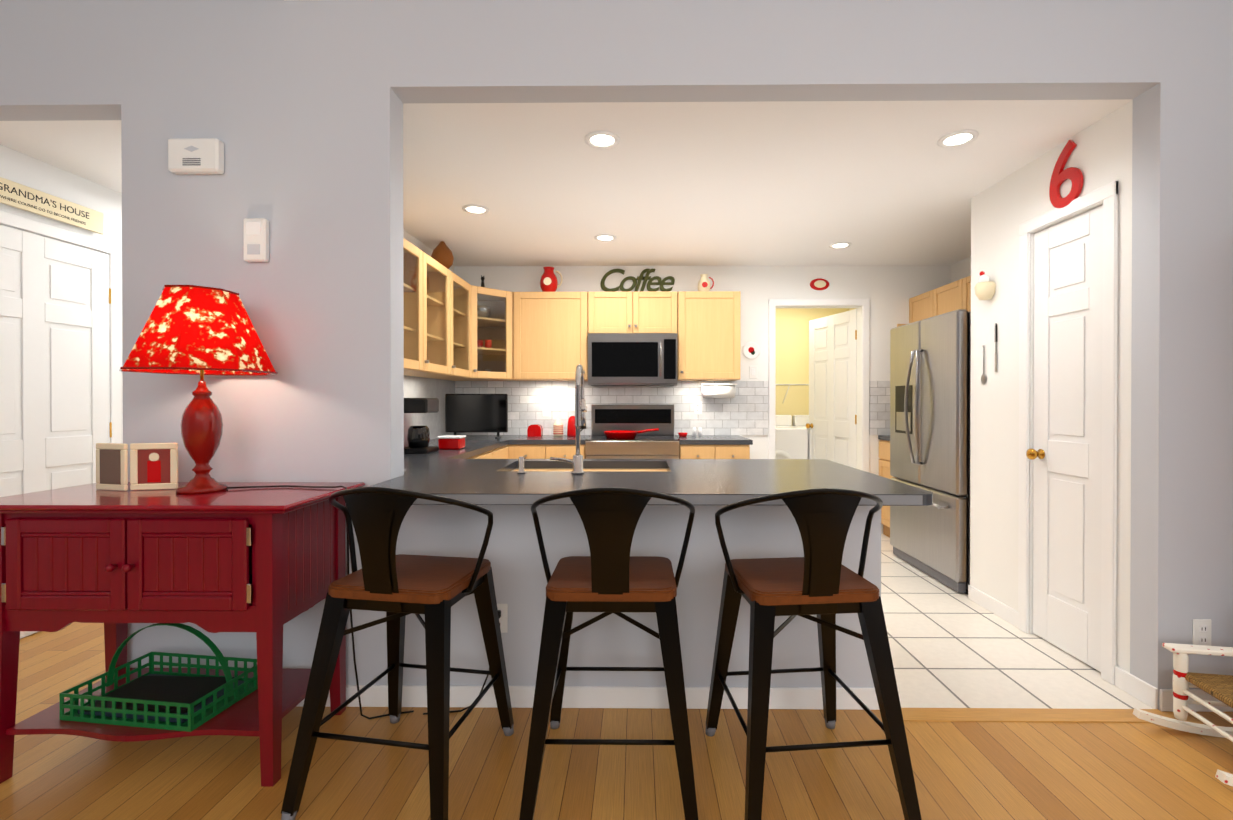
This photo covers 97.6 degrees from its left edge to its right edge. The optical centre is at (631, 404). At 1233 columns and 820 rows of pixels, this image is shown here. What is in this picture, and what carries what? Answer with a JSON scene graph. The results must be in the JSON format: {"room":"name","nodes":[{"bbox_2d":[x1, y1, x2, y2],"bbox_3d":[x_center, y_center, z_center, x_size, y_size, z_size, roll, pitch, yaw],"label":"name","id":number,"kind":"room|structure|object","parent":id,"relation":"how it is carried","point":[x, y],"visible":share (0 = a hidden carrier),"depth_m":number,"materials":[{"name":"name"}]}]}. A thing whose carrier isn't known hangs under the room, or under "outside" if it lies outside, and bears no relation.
{"room":"kitchen","nodes":[
{"label":"kitchen","id":0,"kind":"room"},
{"bbox_2d":[0,144,122,638],"bbox_3d":[-3.185,-0.052,4.489,0.120,2.500,4.380,0,0,1],"label":"wall","id":1,"kind":"structure","parent":0,"point":[28,171],"depth_m":3.00,"materials":[{"name":"white paint"}]},
{"bbox_2d":[0,177,103,233],"bbox_3d":[-3.110,-1.057,2.855,0.014,0.125,0.625,0,0,1],"label":"sign","id":2,"kind":"object","parent":1,"relation":"attached to","point":[94,222],"visible":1,"depth_m":2.88,"materials":[{"name":"beige wood"}]},
{"bbox_2d":[0,195,85,224],"bbox_3d":[-3.103,-1.024,2.856,0.002,0.015,0.412,0,0,1],"label":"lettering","id":3,"kind":"object","parent":2,"relation":"attached to","point":[73,219],"visible":1,"depth_m":2.88,"materials":[{"name":"black"}]},
{"bbox_2d":[0,183,88,218],"bbox_3d":[-3.103,-1.074,2.856,0.002,0.036,0.453,0,0,1],"label":"lettering","id":4,"kind":"object","parent":2,"relation":"attached to","point":[15,191],"visible":1,"depth_m":2.83,"materials":[{"name":"black"}]},
{"bbox_2d":[0,210,120,637],"bbox_3d":[-3.094,0.120,3.416,0.082,2.165,2.125,0,0,1],"label":"door","id":5,"kind":"structure","parent":1,"relation":"attached to","point":[60,372],"depth_m":2.92,"materials":[{"name":"white"}]},
{"bbox_2d":[403,229,453,272],"bbox_3d":[-1.847,-0.035,3.650,0.368,2.474,2.730,0,0,1],"label":"wall","id":6,"kind":"structure","parent":0,"point":[410,238],"depth_m":4.19,"materials":[{"name":"white paint"}]},
{"bbox_2d":[403,238,475,465],"bbox_3d":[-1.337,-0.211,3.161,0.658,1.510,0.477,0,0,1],"label":"wall cabinet","id":7,"kind":"object","parent":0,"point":[440,306],"depth_m":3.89,"materials":[{"name":"brown wood"}]},
{"bbox_2d":[404,398,438,453],"bbox_3d":[-1.337,0.127,3.281,0.260,0.330,0.200,0,0,1],"label":"coffee maker","id":8,"kind":"object","parent":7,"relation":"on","point":[416,439],"visible":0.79,"depth_m":3.23,"materials":[{"name":"black plastic"}]},
{"bbox_2d":[431,241,453,268],"bbox_3d":[-1.487,-1.130,4.236,0.170,0.315,0.170,0,0,1],"label":"basket","id":9,"kind":"object","parent":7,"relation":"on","point":[442,254],"visible":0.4,"depth_m":4.18,"materials":[{"name":"brown wicker"}]},
{"bbox_2d":[517,457,525,473],"bbox_3d":[-0.476,0.262,2.346,0.040,0.070,0.076,0,0,1],"label":"soap dispenser","id":10,"kind":"object","parent":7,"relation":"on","point":[521,466],"visible":1,"depth_m":2.32,"materials":[{"name":"silver metal"}]},
{"bbox_2d":[0,99,1132,265],"bbox_3d":[-0.100,-1.340,4.511,6.290,0.126,4.500,0,0,1],"label":"ceiling","id":11,"kind":"structure","parent":0,"point":[783,183],"depth_m":2.97,"materials":[{"name":"white paint"}]},
{"bbox_2d":[462,204,488,214],"bbox_3d":[-1.018,-1.267,3.516,0.169,0.007,0.169,0,0,-5],"label":"recessed light","id":12,"kind":"object","parent":11,"relation":"in","point":[473,209],"depth_m":3.51,"materials":[{"name":"white"}]},
{"bbox_2d":[585,131,619,148],"bbox_3d":[-0.142,-1.263,2.582,0.169,0.007,0.169,0,0,-8],"label":"recessed light","id":13,"kind":"object","parent":11,"relation":"in","point":[602,139],"depth_m":2.58,"materials":[{"name":"white"}]},
{"bbox_2d":[594,234,615,240],"bbox_3d":[-0.204,-1.270,4.123,0.169,0.007,0.169,0,0,-8],"label":"recessed light","id":14,"kind":"object","parent":11,"relation":"in","point":[602,237],"depth_m":4.11,"materials":[{"name":"white"}]},
{"bbox_2d":[829,242,851,248],"bbox_3d":[1.670,-1.271,4.324,0.169,0.007,0.169,0,0,-5],"label":"recessed light","id":15,"kind":"object","parent":11,"relation":"in","point":[839,245],"depth_m":4.32,"materials":[{"name":"white"}]},
{"bbox_2d":[937,130,978,147],"bbox_3d":[1.554,-1.263,2.572,0.169,0.007,0.169,0,0,-8],"label":"recessed light","id":16,"kind":"object","parent":11,"relation":"in","point":[963,137],"depth_m":2.57,"materials":[{"name":"white"}]},
{"bbox_2d":[0,622,1232,819],"bbox_3d":[-0.940,1.240,1.972,8.160,0.060,9.620,0,0,1],"label":"floor","id":17,"kind":"structure","parent":0,"point":[1046,771],"depth_m":1.79,"materials":[{"name":"brown wood"}]},
{"bbox_2d":[0,482,364,786],"bbox_3d":[-1.586,0.760,1.903,1.056,0.900,0.490,0,0,1],"label":"sideboard","id":18,"kind":"object","parent":17,"relation":"on","point":[266,564],"visible":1,"depth_m":1.71,"materials":[{"name":"paint"}]},
{"bbox_2d":[96,443,177,490],"bbox_3d":[-1.802,0.225,1.948,0.287,0.168,0.057,0,0,1],"label":"photo frame","id":19,"kind":"object","parent":18,"relation":"on","point":[153,466],"visible":1,"depth_m":1.95,"materials":[{"name":"beige wood"}]},
{"bbox_2d":[59,623,257,731],"bbox_3d":[-1.626,0.905,1.895,0.490,0.272,0.300,0,0,8],"label":"basket","id":20,"kind":"object","parent":18,"relation":"in","point":[188,701],"visible":0.9,"depth_m":1.87,"materials":[{"name":"green paint"}]},
{"bbox_2d":[119,285,413,718],"bbox_3d":[-1.303,0.402,1.927,0.892,1.613,0.427,0,0,1],"label":"table lamp","id":21,"kind":"object","parent":18,"relation":"on","point":[201,331],"visible":1,"depth_m":1.85,"materials":[{"name":"red fabric"}]},
{"bbox_2d":[281,487,513,819],"bbox_3d":[-0.720,0.727,1.768,0.542,0.974,0.541,0,0,10],"label":"bar stool","id":22,"kind":"object","parent":17,"relation":"on","point":[398,588],"visible":1,"depth_m":1.61,"materials":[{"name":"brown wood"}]},
{"bbox_2d":[519,487,697,819],"bbox_3d":[-0.062,0.727,1.765,0.542,0.974,0.541,0,0,1],"label":"bar stool","id":23,"kind":"object","parent":17,"relation":"on","point":[609,575],"visible":1,"depth_m":1.59,"materials":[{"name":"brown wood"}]},
{"bbox_2d":[706,488,921,819],"bbox_3d":[0.540,0.727,1.747,0.542,0.974,0.541,0,0,-5],"label":"bar stool","id":24,"kind":"object","parent":17,"relation":"on","point":[822,582],"visible":1,"depth_m":1.58,"materials":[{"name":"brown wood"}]},
{"bbox_2d":[901,708,1172,722],"bbox_3d":[1.533,1.207,2.095,1.089,0.004,0.085,0,0,1],"label":"threshold","id":25,"kind":"object","parent":17,"relation":"on","point":[1016,715],"visible":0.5,"depth_m":2.09,"materials":[{"name":"brown wood"}]},
{"bbox_2d":[1133,643,1232,785],"bbox_3d":[2.133,0.977,1.797,0.569,0.466,0.398,0,0,10],"label":"rocking chair","id":26,"kind":"object","parent":17,"relation":"on","point":[1218,687],"visible":1,"depth_m":1.97,"materials":[{"name":"paint"}]},
{"bbox_2d":[0,0,1232,709],"bbox_3d":[-0.938,-0.691,2.213,8.160,3.800,0.120,0,0,1],"label":"wall","id":27,"kind":"structure","parent":0,"point":[296,106],"depth_m":2.15,"materials":[{"name":"grey paint"}]},
{"bbox_2d":[168,138,223,174],"bbox_3d":[-1.725,-0.981,2.136,0.200,0.130,0.046,0,0,1],"label":"door chime","id":28,"kind":"object","parent":27,"relation":"attached to","point":[195,155],"visible":1,"depth_m":2.12,"materials":[{"name":"white plastic"}]},
{"bbox_2d":[243,218,268,261],"bbox_3d":[-1.492,-0.651,2.141,0.090,0.170,0.033,0,0,1],"label":"sensor","id":29,"kind":"object","parent":27,"relation":"attached to","point":[256,239],"visible":0.96,"depth_m":2.13,"materials":[{"name":"white plastic"}]},
{"bbox_2d":[497,604,507,632],"bbox_3d":[-0.532,0.854,2.151,0.072,0.116,0.009,0,0,1],"label":"outlet","id":30,"kind":"object","parent":27,"relation":"attached to","point":[503,618],"visible":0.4,"depth_m":2.15,"materials":[{"name":"white plastic"}]},
{"bbox_2d":[423,610,500,714],"bbox_3d":[-0.666,1.013,2.121,0.293,0.390,0.056,0,0,1],"label":"power cord","id":31,"kind":"object","parent":30,"relation":"attached to","point":[499,615],"visible":0.35,"depth_m":2.12,"materials":[{"name":"black plastic"}]},
{"bbox_2d":[296,585,1232,711],"bbox_3d":[-0.049,1.159,3.572,6.170,0.085,2.862,0,0,1],"label":"baseboard","id":32,"kind":"structure","parent":27,"relation":"attached to","point":[650,697],"depth_m":2.14,"materials":[{"name":"white wood"}]},
{"bbox_2d":[1193,619,1211,645],"bbox_3d":[2.247,0.905,2.124,0.072,0.116,0.009,0,0,1],"label":"outlet","id":33,"kind":"object","parent":27,"relation":"attached to","point":[1201,631],"visible":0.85,"depth_m":2.12,"materials":[{"name":"white plastic"}]},
{"bbox_2d":[454,265,949,533],"bbox_3d":[0.517,-0.042,5.052,5.068,2.474,0.120,0,0,1],"label":"wall","id":34,"kind":"structure","parent":0,"point":[889,291],"depth_m":4.98,"materials":[{"name":"white paint"}]},
{"bbox_2d":[496,289,511,445],"bbox_3d":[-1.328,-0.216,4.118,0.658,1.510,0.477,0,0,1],"label":"wall cabinet","id":35,"kind":"object","parent":34,"relation":"attached to","point":[503,298],"depth_m":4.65,"materials":[{"name":"brown wood"}]},
{"bbox_2d":[512,292,547,441],"bbox_3d":[-0.852,-0.218,4.684,0.315,1.510,0.638,0,0,1],"label":"wall cabinet","id":36,"kind":"object","parent":34,"relation":"attached to","point":[534,356],"depth_m":4.66,"materials":[{"name":"brown wood"}]},
{"bbox_2d":[445,394,507,437],"bbox_3d":[-1.329,0.098,4.621,0.530,0.375,0.140,0,0,1],"label":"tv","id":37,"kind":"object","parent":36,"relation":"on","point":[476,412],"visible":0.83,"depth_m":4.60,"materials":[{"name":"black plastic"}]},
{"bbox_2d":[527,424,542,436],"bbox_3d":[-0.862,0.232,4.807,0.124,0.105,0.100,0,0,1],"label":"toaster","id":38,"kind":"object","parent":36,"relation":"on","point":[534,430],"visible":1,"depth_m":4.76,"materials":[{"name":"red metal"}]},
{"bbox_2d":[543,404,549,415],"bbox_3d":[-0.790,0.055,4.988,0.072,0.116,0.009,0,0,1],"label":"outlet","id":39,"kind":"object","parent":36,"relation":"attached to","point":[546,409],"visible":1,"depth_m":4.99,"materials":[{"name":"white plastic"}]},
{"bbox_2d":[540,267,562,291],"bbox_3d":[-0.715,-1.093,4.788,0.203,0.235,0.162,0,0,1],"label":"pitcher","id":40,"kind":"object","parent":36,"relation":"on","point":[548,281],"visible":0.88,"depth_m":4.74,"materials":[{"name":"red ceramic"}]},
{"bbox_2d":[548,292,587,441],"bbox_3d":[-0.538,-0.218,4.681,0.314,1.510,0.638,0,0,1],"label":"wall cabinet","id":41,"kind":"object","parent":34,"relation":"attached to","point":[567,311],"depth_m":4.66,"materials":[{"name":"brown wood"}]},
{"bbox_2d":[553,419,563,435],"bbox_3d":[-0.657,0.210,4.815,0.092,0.150,0.092,0,0,1],"label":"striped canister","id":42,"kind":"object","parent":41,"relation":"on","point":[558,428],"visible":1,"depth_m":4.78,"materials":[{"name":"beige ceramic"}]},
{"bbox_2d":[567,416,582,436],"bbox_3d":[-0.507,0.194,4.803,0.143,0.182,0.104,0,0,1],"label":"kettle","id":43,"kind":"object","parent":41,"relation":"on","point":[571,429],"visible":0.65,"depth_m":4.76,"materials":[{"name":"red"}]},
{"bbox_2d":[588,291,683,441],"bbox_3d":[0.007,-0.218,4.675,0.776,1.510,0.638,0,0,1],"label":"upper cabinet","id":44,"kind":"object","parent":34,"relation":"attached to","point":[643,311],"depth_m":4.65,"materials":[{"name":"brown wood"}]},
{"bbox_2d":[588,333,677,386],"bbox_3d":[0.008,-0.382,4.760,0.764,0.443,0.438,0,0,1],"label":"microwave","id":45,"kind":"object","parent":44,"relation":"attached to","point":[632,359],"visible":1,"depth_m":4.58,"materials":[{"name":"silver metal"}]},
{"bbox_2d":[600,269,674,291],"bbox_3d":[0.052,-1.142,4.977,0.685,0.216,0.014,0,0,1],"label":"coffee sign","id":46,"kind":"object","parent":34,"relation":"attached to","point":[646,277],"visible":0.92,"depth_m":4.97,"materials":[{"name":"green metal"}]},
{"bbox_2d":[684,291,715,441],"bbox_3d":[0.535,-0.218,4.670,0.279,1.510,0.638,0,0,1],"label":"upper cabinet","id":47,"kind":"object","parent":34,"relation":"attached to","point":[699,306],"depth_m":4.65,"materials":[{"name":"brown wood"}]},
{"bbox_2d":[678,432,687,436],"bbox_3d":[0.448,0.267,4.744,0.090,0.035,0.088,0,0,1],"label":"bowl","id":48,"kind":"object","parent":47,"relation":"on","point":[682,434],"depth_m":4.72,"materials":[{"name":"red ceramic"}]},
{"bbox_2d":[692,427,695,435],"bbox_3d":[0.559,0.246,4.823,0.034,0.078,0.032,0,0,1],"label":"shaker","id":49,"kind":"object","parent":47,"relation":"on","point":[694,429],"depth_m":4.81,"materials":[{"name":"white ceramic"}]},
{"bbox_2d":[694,402,701,413],"bbox_3d":[0.610,0.035,4.974,0.072,0.116,0.009,0,0,1],"label":"outlet","id":50,"kind":"object","parent":47,"relation":"attached to","point":[697,407],"visible":1,"depth_m":4.97,"materials":[{"name":"white plastic"}]},
{"bbox_2d":[698,427,701,435],"bbox_3d":[0.609,0.246,4.822,0.034,0.078,0.032,0,0,1],"label":"shaker","id":51,"kind":"object","parent":47,"relation":"on","point":[699,429],"depth_m":4.81,"materials":[{"name":"white ceramic"}]},
{"bbox_2d":[698,274,713,290],"bbox_3d":[0.654,-1.060,4.775,0.146,0.169,0.117,0,0,1],"label":"pitcher","id":52,"kind":"object","parent":47,"relation":"on","point":[704,283],"visible":0.85,"depth_m":4.74,"materials":[{"name":"beige ceramic"}]},
{"bbox_2d":[716,291,751,441],"bbox_3d":[0.814,-0.218,4.667,0.280,1.510,0.638,0,0,1],"label":"upper cabinet","id":53,"kind":"object","parent":34,"relation":"attached to","point":[733,415],"depth_m":4.64,"materials":[{"name":"brown wood"}]},
{"bbox_2d":[700,384,736,397],"bbox_3d":[0.789,-0.121,4.915,0.320,0.128,0.120,0,0,1],"label":"paper towel holder","id":54,"kind":"object","parent":53,"relation":"attached to","point":[718,390],"visible":1,"depth_m":4.86,"materials":[{"name":"white plastic"}]},
{"bbox_2d":[743,342,759,358],"bbox_3d":[1.100,-0.495,4.973,0.160,0.160,0.016,0,0,1],"label":"plate","id":55,"kind":"object","parent":34,"relation":"attached to","point":[751,350],"visible":1,"depth_m":4.97,"materials":[{"name":"white ceramic"}]},
{"bbox_2d":[749,366,756,378],"bbox_3d":[1.120,-0.295,4.979,0.072,0.116,0.010,0,0,1],"label":"light switch","id":56,"kind":"object","parent":34,"relation":"attached to","point":[752,372],"visible":1,"depth_m":4.98,"materials":[{"name":"white plastic"}]},
{"bbox_2d":[768,299,869,471],"bbox_3d":[1.723,0.113,4.969,0.925,2.165,0.019,0,0,1],"label":"door frame","id":57,"kind":"structure","parent":34,"relation":"attached to","point":[832,423],"depth_m":4.94,"materials":[{"name":"white wood"}]},
{"bbox_2d":[810,278,828,289],"bbox_3d":[1.730,-1.105,4.965,0.180,0.112,0.014,0,0,1],"label":"sign","id":58,"kind":"object","parent":34,"relation":"attached to","point":[819,284],"visible":1,"depth_m":4.96,"materials":[{"name":"red"}]},
{"bbox_2d":[776,308,848,425],"bbox_3d":[1.826,-0.050,6.589,1.840,2.474,0.120,0,0,1],"label":"wall","id":59,"kind":"structure","parent":0,"point":[792,345],"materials":[{"name":"beige paint"}]},
{"bbox_2d":[776,384,808,402],"bbox_3d":[1.824,-0.122,6.373,1.560,0.228,0.310,0,0,1],"label":"wire shelf","id":60,"kind":"object","parent":59,"relation":"attached to","point":[789,386],"visible":0.23,"depth_m":6.22,"materials":[{"name":"white metal"}]},
{"bbox_2d":[950,256,970,282],"bbox_3d":[2.977,-0.035,3.602,0.120,2.474,2.730,0,0,1],"label":"wall","id":61,"kind":"structure","parent":0,"point":[961,269],"depth_m":4.81,"materials":[{"name":"white paint"}]},
{"bbox_2d":[909,290,931,322],"bbox_3d":[2.737,-0.809,4.761,0.379,0.330,0.406,0,0,1],"label":"upper cabinet","id":62,"kind":"object","parent":61,"relation":"attached to","point":[920,306],"depth_m":4.78,"materials":[{"name":"brown wood"}]},
{"bbox_2d":[932,280,959,316],"bbox_3d":[2.733,-0.807,4.354,0.379,0.330,0.407,0,0,1],"label":"upper cabinet","id":63,"kind":"object","parent":61,"relation":"attached to","point":[946,298],"depth_m":4.38,"materials":[{"name":"brown wood"}]},
{"bbox_2d":[960,275,970,311],"bbox_3d":[2.728,-0.805,3.947,0.379,0.330,0.408,0,0,1],"label":"upper cabinet","id":64,"kind":"object","parent":61,"relation":"attached to","point":[965,283],"depth_m":4.11,"materials":[{"name":"brown wood"}]},
{"bbox_2d":[881,534,1153,708],"bbox_3d":[0.510,1.228,4.408,5.068,0.060,4.520,0,0,1],"label":"floor","id":65,"kind":"structure","parent":0,"point":[950,647],"depth_m":2.55,"materials":[{"name":"white tile"}]},
{"bbox_2d":[392,454,475,504],"bbox_3d":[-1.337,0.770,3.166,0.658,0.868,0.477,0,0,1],"label":"countertop","id":66,"kind":"structure","parent":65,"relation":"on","point":[457,480],"depth_m":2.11,"materials":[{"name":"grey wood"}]},
{"bbox_2d":[550,364,586,473],"bbox_3d":[-0.277,0.060,2.388,0.149,0.473,0.203,0,0,1],"label":"faucet","id":67,"kind":"object","parent":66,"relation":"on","point":[580,419],"visible":1,"depth_m":2.31,"materials":[{"name":"silver metal"}]},
{"bbox_2d":[476,286,495,453],"bbox_3d":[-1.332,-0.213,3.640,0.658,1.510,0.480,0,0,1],"label":"wall cabinet","id":68,"kind":"object","parent":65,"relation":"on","point":[485,327],"depth_m":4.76,"materials":[{"name":"brown wood"}]},
{"bbox_2d":[437,435,465,449],"bbox_3d":[-1.175,0.249,3.520,0.150,0.085,0.130,0,0,1],"label":"tin","id":69,"kind":"object","parent":68,"relation":"on","point":[451,442],"visible":0.96,"depth_m":3.46,"materials":[{"name":"red metal"}]},
{"bbox_2d":[481,275,484,286],"bbox_3d":[-1.293,-1.046,4.675,0.044,0.144,0.042,0,0,1],"label":"cat figurine","id":70,"kind":"object","parent":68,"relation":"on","point":[482,282],"visible":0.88,"depth_m":4.66,"materials":[{"name":"black ceramic"}]},
{"bbox_2d":[477,305,491,317],"bbox_3d":[-1.323,-0.789,4.706,0.197,0.120,0.197,0,0,-11],"label":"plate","id":71,"kind":"object","parent":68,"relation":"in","point":[482,312],"depth_m":4.64,"materials":[{"name":"grey ceramic"}]},
{"bbox_2d":[477,340,491,347],"bbox_3d":[-1.323,-0.516,4.688,0.223,0.080,0.061,0,0,16],"label":"cups","id":72,"kind":"object","parent":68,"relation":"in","point":[480,341],"depth_m":4.66,"materials":[{"name":"red ceramic"}]},
{"bbox_2d":[476,450,495,504],"bbox_3d":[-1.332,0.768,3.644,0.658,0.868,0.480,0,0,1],"label":"base cabinet","id":73,"kind":"object","parent":65,"relation":"on","point":[486,462],"depth_m":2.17,"materials":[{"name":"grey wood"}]},
{"bbox_2d":[496,442,511,504],"bbox_3d":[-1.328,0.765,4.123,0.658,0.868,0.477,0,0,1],"label":"base cabinet","id":74,"kind":"object","parent":65,"relation":"on","point":[503,453],"depth_m":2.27,"materials":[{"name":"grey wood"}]},
{"bbox_2d":[512,442,547,504],"bbox_3d":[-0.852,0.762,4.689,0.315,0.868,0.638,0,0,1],"label":"base cabinet","id":75,"kind":"object","parent":65,"relation":"on","point":[528,487],"depth_m":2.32,"materials":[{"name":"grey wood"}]},
{"bbox_2d":[548,442,587,504],"bbox_3d":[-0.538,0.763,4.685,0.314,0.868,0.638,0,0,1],"label":"base cabinet","id":76,"kind":"object","parent":65,"relation":"on","point":[560,478],"depth_m":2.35,"materials":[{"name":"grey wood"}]},
{"bbox_2d":[585,405,678,458],"bbox_3d":[0.007,0.592,4.631,0.756,1.170,0.705,0,0,1],"label":"range","id":77,"kind":"object","parent":65,"relation":"on","point":[662,442],"visible":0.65,"depth_m":4.92,"materials":[{"name":"silver metal"}]},
{"bbox_2d":[603,428,658,438],"bbox_3d":[-0.009,0.242,4.533,0.472,0.081,0.300,0,0,1],"label":"pan","id":78,"kind":"object","parent":77,"relation":"on","point":[620,434],"visible":0.98,"depth_m":4.44,"materials":[{"name":"red metal"}]},
{"bbox_2d":[588,442,683,504],"bbox_3d":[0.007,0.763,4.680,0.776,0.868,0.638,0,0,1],"label":"base cabinet","id":79,"kind":"object","parent":65,"relation":"on","point":[665,476],"depth_m":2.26,"materials":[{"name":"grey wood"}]},
{"bbox_2d":[684,442,751,504],"bbox_3d":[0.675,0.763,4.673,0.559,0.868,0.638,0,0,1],"label":"base cabinet","id":80,"kind":"object","parent":65,"relation":"on","point":[715,473],"depth_m":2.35,"materials":[{"name":"brown wood"}]},
{"bbox_2d":[775,415,811,458],"bbox_3d":[1.912,0.659,6.146,1.340,1.059,0.730,0,0,1],"label":"dryer","id":81,"kind":"object","parent":65,"relation":"on","point":[794,441],"visible":0.1,"depth_m":5.81,"materials":[{"name":"white metal"}]},
{"bbox_2d":[869,381,889,445],"bbox_3d":[2.556,0.056,4.641,0.738,0.538,0.658,0,0,1],"label":"backsplash","id":82,"kind":"structure","parent":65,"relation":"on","point":[879,407],"depth_m":4.96,"materials":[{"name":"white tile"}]},
{"bbox_2d":[876,442,932,537],"bbox_3d":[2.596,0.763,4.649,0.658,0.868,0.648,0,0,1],"label":"base cabinet","id":83,"kind":"object","parent":65,"relation":"on","point":[892,492],"depth_m":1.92,"materials":[{"name":"brown wood"}]},
{"bbox_2d":[890,309,970,594],"bbox_3d":[2.418,0.301,3.841,0.882,1.800,0.910,0,0,1],"label":"fridge","id":84,"kind":"object","parent":65,"relation":"on","point":[930,378],"visible":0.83,"depth_m":3.65,"materials":[{"name":"silver metal"}]},
{"bbox_2d":[970,100,1132,672],"bbox_3d":[2.148,-0.031,2.790,0.120,2.474,1.090,0,0,1],"label":"wall","id":85,"kind":"structure","parent":0,"point":[1002,210],"depth_m":2.88,"materials":[{"name":"white paint"}]},
{"bbox_2d":[981,347,985,384],"bbox_3d":[2.084,-0.233,3.200,0.012,0.232,0.042,0,0,1],"label":"hanging utensil","id":86,"kind":"object","parent":85,"relation":"hanging from","point":[983,378],"depth_m":3.20,"materials":[{"name":"silver metal"}]},
{"bbox_2d":[974,271,995,299],"bbox_3d":[2.060,-0.691,3.143,0.110,0.169,0.110,0,0,1],"label":"decoration","id":87,"kind":"object","parent":85,"relation":"attached to","point":[984,287],"visible":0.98,"depth_m":3.12,"materials":[{"name":"beige ceramic"}]},
{"bbox_2d":[995,323,996,371],"bbox_3d":[2.083,-0.324,3.090,0.012,0.277,0.016,0,0,1],"label":"hanging utensil","id":88,"kind":"object","parent":85,"relation":"hanging from","point":[995,323],"depth_m":3.09,"materials":[{"name":"silver metal"}]},
{"bbox_2d":[1049,140,1083,207],"bbox_3d":[2.074,-1.096,2.579,0.018,0.310,0.189,0,0,1],"label":"sign","id":89,"kind":"object","parent":85,"relation":"attached to","point":[1061,175],"visible":0.94,"depth_m":2.58,"materials":[{"name":"red"}]},
{"bbox_2d":[1018,181,1117,684],"bbox_3d":[2.083,0.124,2.602,0.106,2.165,0.580,0,0,1],"label":"door","id":90,"kind":"structure","parent":85,"relation":"attached to","point":[1072,454],"depth_m":2.57,"materials":[{"name":"white"}]}
]}

